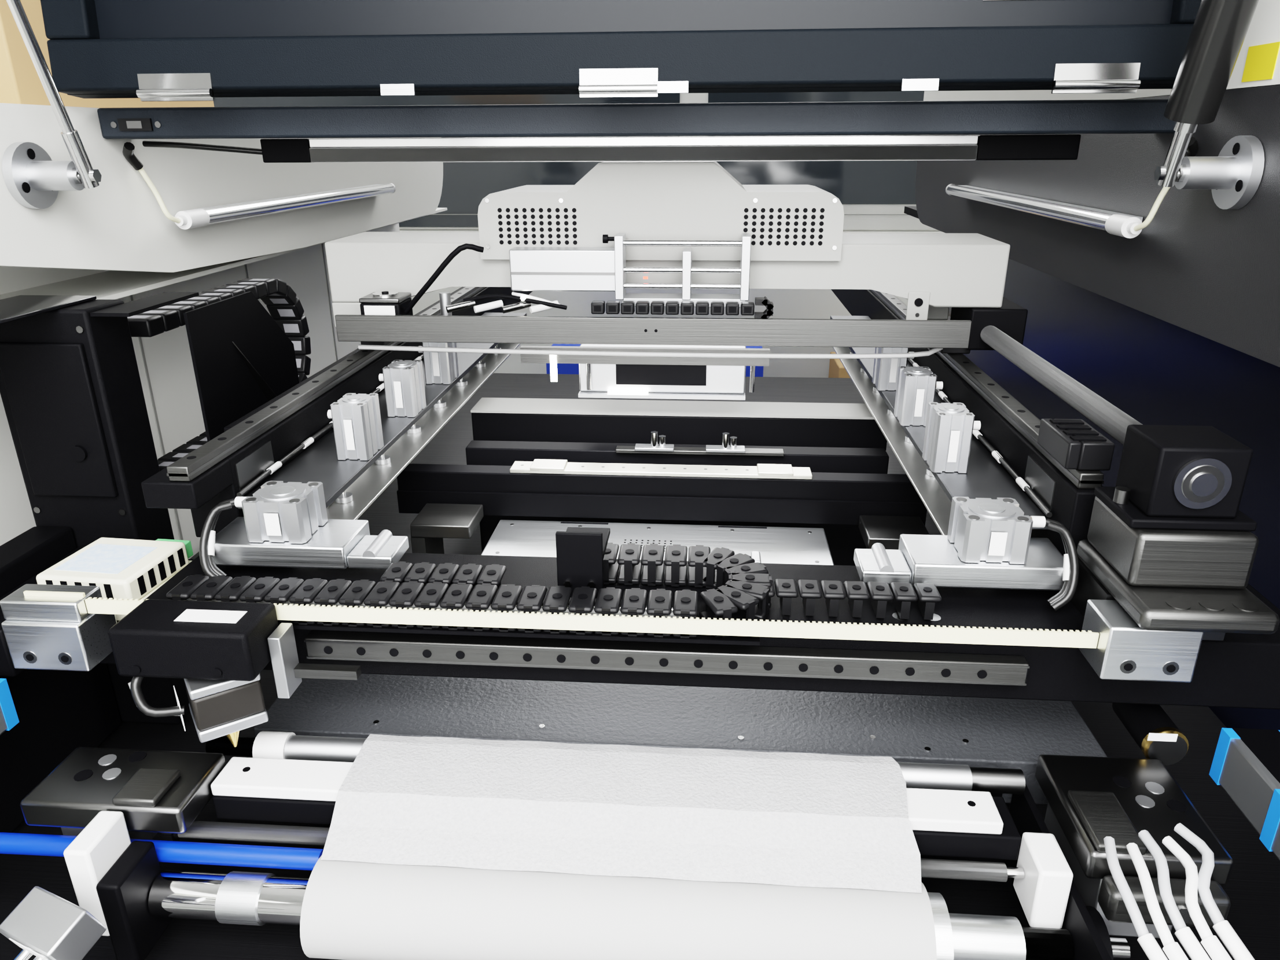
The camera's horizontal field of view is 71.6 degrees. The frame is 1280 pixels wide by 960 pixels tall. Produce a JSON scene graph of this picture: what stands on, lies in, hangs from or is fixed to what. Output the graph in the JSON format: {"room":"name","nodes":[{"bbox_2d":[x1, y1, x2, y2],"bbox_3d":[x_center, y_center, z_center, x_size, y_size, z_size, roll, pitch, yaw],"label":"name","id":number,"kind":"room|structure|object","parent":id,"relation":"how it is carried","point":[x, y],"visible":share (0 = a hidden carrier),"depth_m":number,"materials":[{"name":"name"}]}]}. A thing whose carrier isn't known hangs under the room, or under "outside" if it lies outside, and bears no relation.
{"room":"machine interior","nodes":[
{"label":"machine interior","id":0,"kind":"room"},
{"bbox_2d":[97,98,1175,139],"bbox_3d":[-0.026,-0.462,1.140,1.358,0.038,0.079,1,21,4],"label":"crossbar","id":1,"kind":"object","parent":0,"point":[1082,116],"depth_m":1.10,"materials":[{"name":"metal"}]},
{"bbox_2d":[253,673,1107,804],"bbox_3d":[0.034,0.254,0.954,0.842,0.051,0.169,1,21,4],"label":"cover plate","id":2,"kind":"object","parent":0,"point":[989,732],"depth_m":0.91,"materials":[{"name":"grey metal"}]},
{"bbox_3d":[0.102,0.532,2.671,7.200,0.100,9.200,1,21,4],"label":"floor","id":3,"kind":"structure","parent":0,"visible":0},
{"bbox_2d":[546,343,580,374],"bbox_3d":[-0.160,-0.296,3.823,0.385,0.621,0.503,1,21,4],"label":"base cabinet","id":4,"kind":"object","parent":3,"relation":"on","point":[564,368],"visible":0.02,"depth_m":3.51,"materials":[{"name":"blue paint"}]},
{"bbox_2d":[213,90,944,377],"bbox_3d":[0.284,-1.319,4.629,5.200,1.949,1.404,1,21,4],"label":"machine housing","id":5,"kind":"object","parent":3,"relation":"on","point":[873,195],"visible":0.03,"depth_m":3.91,"materials":[{"name":"white paint"}]},
{"bbox_2d":[0,373,1279,959],"bbox_3d":[-0.005,0.425,1.849,1.700,0.688,2.570,1,21,4],"label":"frame","id":6,"kind":"object","parent":3,"relation":"on","point":[1252,888],"visible":0.07,"depth_m":1.12,"materials":[{"name":"black paint"}]},
{"bbox_2d":[0,678,19,735],"bbox_3d":[-0.661,0.257,0.787,0.056,0.052,0.214,1,21,4],"label":"bracket","id":7,"kind":"object","parent":6,"relation":"attached to","point":[8,717],"visible":1,"depth_m":0.88,"materials":[{"name":"blue plastic"}]},
{"bbox_2d":[0,295,190,832],"bbox_3d":[-0.679,0.163,0.795,0.125,0.540,0.695,1,21,4],"label":"enclosure","id":8,"kind":"object","parent":6,"relation":"on","point":[71,390],"visible":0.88,"depth_m":1.01,"materials":[{"name":"black paint"}]},
{"bbox_2d":[89,291,299,442],"bbox_3d":[-0.541,-0.148,1.188,0.076,0.225,0.410,1,21,4],"label":"bracket","id":9,"kind":"object","parent":8,"relation":"attached to","point":[242,359],"visible":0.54,"depth_m":1.16,"materials":[{"name":"black metal"}]},
{"bbox_2d":[127,278,311,471],"bbox_3d":[-0.597,-0.170,1.300,0.050,0.212,0.428,1,21,4],"label":"chain","id":10,"kind":"object","parent":8,"relation":"attached to","point":[280,300],"visible":0.41,"depth_m":1.30,"materials":[{"name":"black plastic"}]},
{"bbox_2d":[98,552,1279,709],"bbox_3d":[-0.006,0.131,0.902,1.220,0.073,0.162,1,21,4],"label":"member","id":11,"kind":"object","parent":8,"relation":"attached to","point":[1240,670],"visible":0.29,"depth_m":0.82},
{"bbox_2d":[0,583,116,671],"bbox_3d":[-0.543,0.134,0.830,0.074,0.073,0.051,1,21,4],"label":"block","id":12,"kind":"object","parent":11,"relation":"attached to","point":[45,626],"visible":0.94,"depth_m":0.81,"materials":[{"name":"silver metal"}]},
{"bbox_2d":[35,537,193,620],"bbox_3d":[-0.549,0.097,0.938,0.112,0.040,0.128,3,21,8],"label":"module","id":13,"kind":"object","parent":11,"relation":"attached to","point":[121,568],"visible":0.77,"depth_m":0.91,"materials":[{"name":"beige plastic"}]},
{"bbox_2d":[141,286,532,536],"bbox_3d":[-0.413,-0.289,1.736,0.090,0.108,1.830,1,21,4],"label":"linear guideway","id":14,"kind":"object","parent":11,"relation":"on","point":[213,473],"visible":0.51,"depth_m":1.03,"materials":[{"name":"black paint"}]},
{"bbox_2d":[199,312,526,578],"bbox_3d":[-0.297,-0.142,1.417,0.191,0.070,1.212,1,21,4],"label":"clamp","id":15,"kind":"object","parent":11,"relation":"on","point":[350,486],"visible":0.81,"depth_m":1.04,"materials":[{"name":"silver metal"}]},
{"bbox_2d":[234,480,328,543],"bbox_3d":[-0.371,0.031,0.904,0.080,0.045,0.061,1,21,4],"label":"cylinder","id":16,"kind":"object","parent":15,"relation":"on","point":[278,511],"visible":1,"depth_m":0.88,"materials":[{"name":"silver metal"}]},
{"bbox_2d":[327,392,384,460],"bbox_3d":[-0.351,-0.067,1.081,0.054,0.070,0.057,1,21,4],"label":"cylinder","id":17,"kind":"object","parent":15,"relation":"on","point":[356,420],"visible":1,"depth_m":1.06,"materials":[{"name":"silver metal"}]},
{"bbox_2d":[378,359,426,417],"bbox_3d":[-0.337,-0.130,1.246,0.054,0.070,0.057,1,21,4],"label":"cylinder","id":18,"kind":"object","parent":15,"relation":"on","point":[403,381],"visible":1,"depth_m":1.23,"materials":[{"name":"silver metal"}]},
{"bbox_2d":[418,342,458,384],"bbox_3d":[-0.324,-0.194,1.412,0.054,0.070,0.057,1,21,4],"label":"cylinder","id":19,"kind":"object","parent":15,"relation":"on","point":[440,367],"visible":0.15,"depth_m":1.39,"materials":[{"name":"silver metal"}]},
{"bbox_2d":[166,527,771,645],"bbox_3d":[-0.155,0.082,0.851,0.558,0.072,0.138,1,21,4],"label":"chain","id":20,"kind":"object","parent":11,"relation":"on","point":[586,562],"visible":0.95,"depth_m":0.81,"materials":[{"name":"black plastic"}]},
{"bbox_2d":[303,630,1029,686],"bbox_3d":[0.015,0.164,0.817,0.660,0.023,0.016,1,21,4],"label":"rail","id":21,"kind":"object","parent":11,"relation":"attached to","point":[1007,670],"visible":1,"depth_m":0.81,"materials":[{"name":"grey metal"}]},
{"bbox_2d":[750,551,761,563],"bbox_3d":[-0.028,0.094,0.961,0.685,0.035,0.026,1,21,4],"label":"shaft","id":22,"kind":"object","parent":11,"relation":"attached to","point":[756,555],"visible":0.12,"depth_m":0.94,"materials":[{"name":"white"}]},
{"bbox_2d":[830,315,1079,611],"bbox_3d":[0.352,-0.128,1.371,0.196,0.070,1.212,1,21,4],"label":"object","id":23,"kind":"object","parent":11,"relation":"on","point":[932,559],"visible":0.64,"depth_m":0.89,"materials":[{"name":"silver metal"}]},
{"bbox_2d":[872,347,914,390],"bbox_3d":[0.391,-0.178,1.361,0.054,0.070,0.057,1,21,4],"label":"cylinder","id":24,"kind":"object","parent":23,"relation":"on","point":[885,370],"visible":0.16,"depth_m":1.34,"materials":[{"name":"silver metal"}]},
{"bbox_2d":[894,366,943,425],"bbox_3d":[0.378,-0.114,1.195,0.054,0.070,0.057,1,21,4],"label":"cylinder","id":25,"kind":"object","parent":23,"relation":"on","point":[916,387],"visible":1,"depth_m":1.17,"materials":[{"name":"silver metal"}]},
{"bbox_2d":[922,402,980,473],"bbox_3d":[0.364,-0.051,1.029,0.054,0.070,0.057,1,21,4],"label":"cylinder","id":26,"kind":"object","parent":23,"relation":"on","point":[949,427],"visible":1,"depth_m":1.01,"materials":[{"name":"silver metal"}]},
{"bbox_2d":[947,496,1045,564],"bbox_3d":[0.345,0.047,0.852,0.080,0.045,0.061,1,21,4],"label":"cylinder","id":27,"kind":"object","parent":23,"relation":"on","point":[997,530],"visible":1,"depth_m":0.83,"materials":[{"name":"silver metal"}]},
{"bbox_2d":[830,289,1104,556],"bbox_3d":[0.494,-0.275,1.685,0.033,0.108,1.800,1,21,4],"label":"linear guideway","id":28,"kind":"object","parent":11,"relation":"on","point":[1008,426],"visible":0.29,"depth_m":1.03,"materials":[{"name":"black paint"}]},
{"bbox_2d":[324,161,1027,399],"bbox_3d":[0.047,-0.291,1.336,1.015,0.354,0.296,1,21,4],"label":"gantry","id":29,"kind":"object","parent":28,"relation":"on","point":[686,226],"visible":0.99,"depth_m":1.25,"materials":[{"name":"grey metal"}]},
{"bbox_2d":[358,243,483,315],"bbox_3d":[-0.305,-0.275,1.268,0.181,0.127,0.059,1,21,4],"label":"motor","id":30,"kind":"object","parent":29,"relation":"attached to","point":[383,302],"visible":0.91,"depth_m":1.25,"materials":[{"name":"black"}]},
{"bbox_2d":[590,296,773,318],"bbox_3d":[0.057,-0.236,1.216,0.249,0.031,0.019,1,21,4],"label":"chain","id":31,"kind":"object","parent":29,"relation":"attached to","point":[598,307],"visible":1,"depth_m":1.21,"materials":[{"name":"black plastic"}]},
{"bbox_2d":[1037,418,1115,470],"bbox_3d":[0.428,-0.037,0.874,0.042,0.029,0.080,1,21,4],"label":"carriage","id":32,"kind":"object","parent":28,"relation":"on","point":[1074,444],"visible":1,"depth_m":0.84,"materials":[{"name":"black plastic"}]},
{"bbox_2d":[1078,599,1204,682],"bbox_3d":[0.423,0.136,0.753,0.074,0.050,0.051,1,21,4],"label":"block","id":33,"kind":"object","parent":11,"relation":"attached to","point":[1124,650],"visible":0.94,"depth_m":0.73,"materials":[{"name":"silver metal"}]},
{"bbox_2d":[85,597,1099,648],"bbox_3d":[-0.060,0.125,0.781,0.894,0.014,0.004,1,21,4],"label":"belt","id":34,"kind":"object","parent":33,"relation":"attached to","point":[967,635],"visible":0.91,"depth_m":0.77,"materials":[{"name":"beige rubber"}]},
{"bbox_2d":[1071,424,1279,640],"bbox_3d":[0.460,0.053,0.757,0.106,0.180,0.143,1,21,4],"label":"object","id":35,"kind":"object","parent":11,"relation":"on","point":[1172,543],"visible":0.99,"depth_m":0.73,"materials":[{"name":"black metal"}]},
{"bbox_2d":[948,307,1142,445],"bbox_3d":[0.523,-0.323,1.565,0.025,0.025,1.684,1,21,4],"label":"rod","id":36,"kind":"object","parent":35,"relation":"attached to","point":[1114,422],"depth_m":0.98,"materials":[{"name":"grey metal"}]},
{"bbox_2d":[1208,727,1279,860],"bbox_3d":[0.540,0.284,0.701,0.056,0.052,0.214,1,21,4],"label":"lift","id":37,"kind":"object","parent":11,"relation":"attached to","point":[1246,763],"visible":1,"depth_m":0.76,"materials":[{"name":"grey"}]},
{"bbox_2d":[0,103,447,558],"bbox_3d":[-0.799,-0.108,1.370,0.200,0.856,3.200,1,21,4],"label":"panel","id":38,"kind":"object","parent":6,"relation":"on","point":[113,239],"visible":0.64,"depth_m":1.41,"materials":[{"name":"white paint"}]},
{"bbox_2d":[1,0,101,208],"bbox_3d":[-0.682,-0.649,0.801,0.090,0.791,0.299,1,21,4],"label":"gas strut","id":39,"kind":"object","parent":38,"relation":"attached to","point":[35,180],"visible":1,"depth_m":1.02,"materials":[{"name":"silver metal"}]},
{"bbox_2d":[122,141,395,229],"bbox_3d":[-0.645,-0.571,1.664,0.042,0.120,0.983,1,21,4],"label":"tube light","id":40,"kind":"object","parent":38,"relation":"attached to","point":[194,218],"visible":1,"depth_m":1.48,"materials":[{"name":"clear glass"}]},
{"bbox_2d":[40,0,1201,101],"bbox_3d":[-0.031,-0.915,0.922,1.352,0.956,0.164,1,21,4],"label":"lid","id":41,"kind":"object","parent":38,"relation":"attached to","point":[147,50],"visible":0.87,"depth_m":1.02,"materials":[{"name":"metal"}]},
{"bbox_2d":[142,134,1080,162],"bbox_3d":[-0.058,-0.453,1.215,1.265,0.031,0.055,1,21,4],"label":"light bar","id":42,"kind":"object","parent":41,"relation":"attached to","point":[1063,146],"visible":1,"depth_m":1.19,"materials":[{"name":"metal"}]},
{"bbox_2d":[63,756,1111,959],"bbox_3d":[-0.032,0.340,0.814,0.850,0.160,0.340,1,21,4],"label":"paper roller assembly","id":43,"kind":"object","parent":6,"relation":"on","point":[113,876],"visible":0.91,"depth_m":0.77,"materials":[{"name":"white plastic"}]},
{"bbox_2d":[0,885,106,959],"bbox_3d":[-0.437,0.361,0.667,0.162,0.103,0.093,1,21,4],"label":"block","id":44,"kind":"object","parent":43,"relation":"attached to","point":[47,926],"visible":1,"depth_m":0.67,"materials":[{"name":"silver metal"}]},
{"bbox_2d":[20,747,226,839],"bbox_3d":[-0.460,0.303,0.808,0.146,0.097,0.078,1,21,4],"label":"block","id":45,"kind":"object","parent":43,"relation":"attached to","point":[155,791],"visible":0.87,"depth_m":0.78,"materials":[{"name":"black metal"}]},
{"bbox_2d":[0,832,323,870],"bbox_3d":[-0.463,0.328,0.785,0.374,0.020,0.018,1,21,4],"label":"shaft","id":46,"kind":"object","parent":43,"relation":"attached to","point":[10,843],"visible":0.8,"depth_m":0.77,"materials":[{"name":"blue"}]},
{"bbox_2d":[108,599,361,747],"bbox_3d":[-0.352,0.182,0.792,0.192,0.140,0.083,1,21,4],"label":"carriage","id":47,"kind":"object","parent":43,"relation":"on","point":[220,650],"visible":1,"depth_m":0.76,"materials":[{"name":"black paint"}]},
{"bbox_2d":[161,820,1024,881],"bbox_3d":[-0.052,0.323,0.774,0.750,0.022,0.022,1,21,4],"label":"roller","id":48,"kind":"object","parent":43,"relation":"attached to","point":[930,868],"visible":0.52,"depth_m":0.79,"materials":[{"name":"metal"}]},
{"bbox_2d":[148,733,1074,959],"bbox_3d":[-0.032,0.334,0.783,0.765,0.120,0.180,1,21,4],"label":"paper roll","id":49,"kind":"object","parent":43,"relation":"on","point":[436,848],"visible":1,"depth_m":0.74,"materials":[{"name":"grey paper"}]},
{"bbox_2d":[205,730,1025,794],"bbox_3d":[-0.035,0.266,0.835,0.767,0.030,0.030,1,21,4],"label":"roller","id":50,"kind":"object","parent":43,"relation":"attached to","point":[268,745],"visible":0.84,"depth_m":0.84,"materials":[{"name":"silver metal"}]},
{"bbox_2d":[1085,906,1130,959],"bbox_3d":[0.373,0.377,0.715,0.036,0.060,0.060,1,21,4],"label":"flange","id":51,"kind":"object","parent":43,"relation":"attached to","point":[1118,948],"visible":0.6,"depth_m":0.71,"materials":[{"name":"black metal"}]},
{"bbox_2d":[1035,754,1233,938],"bbox_3d":[0.416,0.318,0.759,0.110,0.097,0.150,1,21,4],"label":"block","id":52,"kind":"object","parent":43,"relation":"attached to","point":[1090,800],"visible":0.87,"depth_m":0.73,"materials":[{"name":"black metal"}]},
{"bbox_2d":[1112,703,1188,765],"bbox_3d":[0.484,0.233,0.843,0.040,0.039,0.074,1,21,4],"label":"motor","id":53,"kind":"object","parent":52,"relation":"attached to","point":[1158,737],"visible":0.94,"depth_m":0.82,"materials":[{"name":"black metal"}]},
{"bbox_2d":[1103,822,1254,959],"bbox_3d":[0.474,0.300,0.648,0.245,0.223,0.150,1,21,4],"label":"bundle","id":54,"kind":"object","parent":43,"relation":"attached to","point":[1237,949],"visible":1,"depth_m":0.63,"materials":[{"name":"white plastic"}]},
{"bbox_2d":[396,397,927,565],"bbox_3d":[0.036,0.043,1.460,0.770,0.282,0.315,1,21,4],"label":"conveyor","id":55,"kind":"object","parent":6,"relation":"on","point":[824,466],"visible":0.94,"depth_m":1.37,"materials":[{"name":"black metal"}]},
{"bbox_2d":[409,503,929,565],"bbox_3d":[0.020,0.159,1.278,0.820,0.215,0.460,1,21,4],"label":"table","id":56,"kind":"object","parent":6,"relation":"on","point":[434,522],"visible":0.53,"depth_m":1.25,"materials":[{"name":"silver metal"}]},
{"bbox_2d":[903,0,1279,730],"bbox_3d":[0.744,-0.355,1.151,0.181,1.460,3.200,1,21,4],"label":"panel","id":57,"kind":"object","parent":6,"relation":"on","point":[1176,322],"visible":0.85,"depth_m":1.23,"materials":[{"name":"grey paint"}]},
{"bbox_2d":[945,136,1198,238],"bbox_3d":[0.660,-0.511,1.488,0.042,0.120,0.988,1,21,4],"label":"tube light","id":58,"kind":"object","parent":57,"relation":"attached to","point":[1126,225],"visible":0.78,"depth_m":1.30,"materials":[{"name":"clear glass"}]},
{"bbox_2d":[1154,0,1264,209],"bbox_3d":[0.578,-0.621,0.713,0.100,0.789,0.294,1,21,4],"label":"gas strut","id":59,"kind":"object","parent":57,"relation":"attached to","point":[1220,29],"visible":1,"depth_m":0.89,"materials":[{"name":"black metal"}]},
{"bbox_2d":[745,346,763,376],"bbox_3d":[0.361,-0.287,3.784,0.280,0.627,0.503,1,21,4],"label":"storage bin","id":60,"kind":"object","parent":3,"relation":"on","point":[758,370],"visible":0.02,"depth_m":3.46,"materials":[{"name":"blue paint"}]},
{"bbox_2d":[828,351,850,377],"bbox_3d":[0.932,-0.290,3.954,0.165,0.504,0.300,1,21,4],"label":"cardboard box","id":61,"kind":"object","parent":3,"relation":"on","point":[837,370],"visible":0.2,"depth_m":3.82,"materials":[{"name":"brown cardboard"}]},
{"bbox_3d":[-1.300,0.026,1.837,0.800,1.454,1.800,1,21,4],"label":"storage shelf","id":62,"kind":"object","parent":3,"relation":"on","visible":0},
{"bbox_2d":[0,0,214,108],"bbox_3d":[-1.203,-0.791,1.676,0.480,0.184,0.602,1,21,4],"label":"wall","id":63,"kind":"structure","parent":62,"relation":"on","point":[20,83],"depth_m":1.43,"materials":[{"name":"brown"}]}
]}

